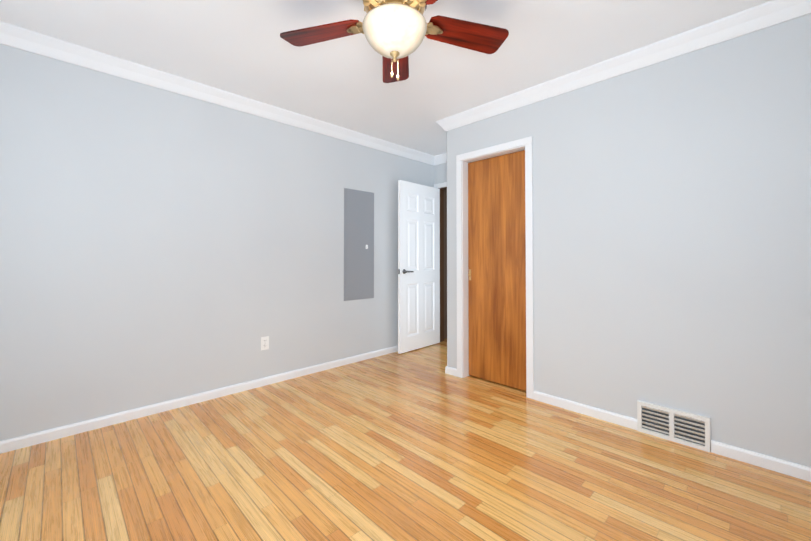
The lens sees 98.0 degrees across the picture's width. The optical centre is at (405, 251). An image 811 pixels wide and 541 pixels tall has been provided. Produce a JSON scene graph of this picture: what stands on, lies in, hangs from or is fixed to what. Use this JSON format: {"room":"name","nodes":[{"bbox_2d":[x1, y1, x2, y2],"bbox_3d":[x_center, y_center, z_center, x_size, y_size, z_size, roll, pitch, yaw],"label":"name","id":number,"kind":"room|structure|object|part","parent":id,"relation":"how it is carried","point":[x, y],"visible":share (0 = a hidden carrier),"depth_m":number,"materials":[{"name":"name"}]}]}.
{"room":"empty bedroom","nodes":[
{"label":"empty bedroom","id":0,"kind":"room"},
{"bbox_2d":[0,44,446,440],"bbox_3d":[-0.601,-0.046,3.795,5.880,2.440,0.115,1,-1,-45],"label":"wall","id":1,"kind":"structure","parent":0,"point":[158,245],"depth_m":2.56,"materials":[{"name":"grey paint"}]},
{"bbox_2d":[0,345,397,453],"bbox_3d":[-1.086,1.131,3.209,4.164,0.066,0.019,1,-1,-45],"label":"baseboard","id":2,"kind":"structure","parent":1,"relation":"attached to","point":[20,442],"depth_m":2.55,"materials":[{"name":"white wood"}]},
{"bbox_2d":[0,21,435,164],"bbox_3d":[-1.068,-1.226,3.221,4.150,0.100,0.072,1,-1,-45],"label":"crown molding","id":3,"kind":"structure","parent":1,"relation":"attached to","point":[11,35],"depth_m":2.60,"materials":[{"name":"white wood"}]},
{"bbox_2d":[261,336,268,349],"bbox_3d":[-1.226,0.798,3.077,0.070,0.114,0.007,1,-1,-45],"label":"electrical outlet plate","id":4,"kind":"object","parent":1,"relation":"attached to","point":[264,343],"visible":1,"depth_m":3.08,"materials":[{"name":"white plastic"}]},
{"bbox_2d":[344,188,373,300],"bbox_3d":[-0.494,-0.076,3.811,0.405,1.180,0.014,1,-1,-45],"label":"electrical panel","id":5,"kind":"object","parent":1,"relation":"attached to","point":[358,244],"visible":1,"depth_m":3.80,"materials":[{"name":"grey paint"}]},
{"bbox_2d":[0,0,770,155],"bbox_3d":[0.723,-1.338,2.478,5.880,0.100,3.880,1,-1,-45],"label":"ceiling","id":6,"kind":"structure","parent":0,"point":[241,48],"depth_m":2.22,"materials":[{"name":"white paint"}]},
{"bbox_2d":[280,0,508,82],"bbox_3d":[-0.047,-1.063,1.670,1.175,0.477,1.167,1,-1,-45],"label":"ceiling fan","id":7,"kind":"object","parent":6,"relation":"hanging from","point":[395,32],"visible":1,"depth_m":1.73,"materials":[{"name":"brown wood"}]},
{"bbox_3d":[-0.052,-1.026,1.698,0.310,0.149,0.310,1,-1,-45],"label":"lamp shade","id":8,"kind":"part","parent":7,"relation":"part of","materials":[{"name":"white glass"}]},
{"bbox_3d":[-0.052,-1.188,1.701,0.304,0.226,0.307,1,-1,-45],"label":"motor","id":9,"kind":"part","parent":7,"relation":"part of","materials":[{"name":"gold metal"}]},
{"bbox_2d":[0,339,810,540],"bbox_3d":[0.723,1.181,2.436,5.880,0.060,3.880,1,-1,-45],"label":"floor","id":10,"kind":"structure","parent":0,"point":[419,444],"depth_m":1.80,"materials":[{"name":"brown wood"}]},
{"bbox_2d":[434,163,446,183],"bbox_3d":[0.746,-0.036,4.399,0.115,2.440,0.921,1,-1,-45],"label":"wall","id":11,"kind":"structure","parent":0,"point":[440,173],"depth_m":4.62,"materials":[{"name":"grey paint"}]},
{"bbox_2d":[434,182,446,341],"bbox_3d":[0.733,0.142,4.398,0.131,2.084,0.888,1,-1,-45],"label":"door frame","id":12,"kind":"structure","parent":11,"relation":"attached to","point":[442,189],"depth_m":4.68,"materials":[{"name":"brown wood"}]},
{"bbox_2d":[398,180,439,353],"bbox_3d":[0.179,0.173,4.333,0.147,2.000,0.742,-1,-1,43],"label":"entry door","id":13,"kind":"structure","parent":12,"relation":"attached to","point":[418,266],"depth_m":4.29,"materials":[{"name":"white paint"}]},
{"bbox_3d":[-0.013,0.230,4.128,0.147,0.056,0.180,-1,-1,43],"label":"knob","id":14,"kind":"part","parent":13,"relation":"part of","materials":[{"name":"silver metal"}]},
{"bbox_2d":[436,153,446,164],"bbox_3d":[0.683,-1.207,4.349,0.072,0.100,0.750,1,-1,-45],"label":"crown molding","id":15,"kind":"structure","parent":11,"relation":"attached to","point":[442,158],"depth_m":4.56,"materials":[{"name":"white wood"}]},
{"bbox_2d":[447,13,810,466],"bbox_3d":[1.402,-0.068,2.481,0.115,2.440,2.729,1,-1,-45],"label":"wall","id":16,"kind":"structure","parent":0,"point":[671,232],"depth_m":2.13,"materials":[{"name":"grey paint"}]},
{"bbox_2d":[456,136,533,398],"bbox_3d":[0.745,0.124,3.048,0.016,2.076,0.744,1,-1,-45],"label":"door frame","id":17,"kind":"structure","parent":16,"relation":"attached to","point":[526,142],"depth_m":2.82,"materials":[{"name":"white wood"}]},
{"bbox_2d":[468,150,525,390],"bbox_3d":[0.810,0.153,3.112,0.060,1.996,0.610,1,-1,-45],"label":"closet door","id":18,"kind":"structure","parent":16,"relation":"in","point":[496,272],"depth_m":3.10,"materials":[{"name":"brown wood"}]},
{"bbox_2d":[533,391,636,429],"bbox_3d":[1.252,1.120,2.520,0.014,0.066,0.696,1,-1,-45],"label":"baseboard","id":19,"kind":"structure","parent":16,"relation":"attached to","point":[614,418],"depth_m":2.48,"materials":[{"name":"white wood"}]},
{"bbox_2d":[436,0,810,131],"bbox_3d":[1.282,-1.238,2.488,0.072,0.100,2.721,1,-1,-45],"label":"crown molding","id":20,"kind":"structure","parent":16,"relation":"attached to","point":[759,17],"depth_m":2.22,"materials":[{"name":"white wood"}]},
{"bbox_2d":[637,400,710,451],"bbox_3d":[1.618,1.051,2.142,0.028,0.192,0.354,1,-1,-45],"label":"air vent","id":21,"kind":"object","parent":16,"relation":"in","point":[680,426],"visible":1,"depth_m":2.13,"materials":[{"name":"white metal"}]},
{"bbox_2d":[711,440,810,481],"bbox_3d":[2.023,1.107,1.741,0.014,0.066,0.781,1,-1,-45],"label":"baseboard","id":22,"kind":"structure","parent":16,"relation":"attached to","point":[799,471],"depth_m":1.87,"materials":[{"name":"white wood"}]},
{"bbox_3d":[0.838,-0.047,3.761,0.883,2.440,0.115,1,-1,-45],"label":"wall","id":23,"kind":"structure","parent":0,"visible":0},
{"bbox_2d":[445,366,456,376],"bbox_3d":[0.742,1.139,3.650,0.877,0.066,0.139,1,-1,-45],"label":"baseboard","id":24,"kind":"structure","parent":23,"relation":"attached to","point":[451,371],"depth_m":3.34,"materials":[{"name":"white wood"}]}
]}

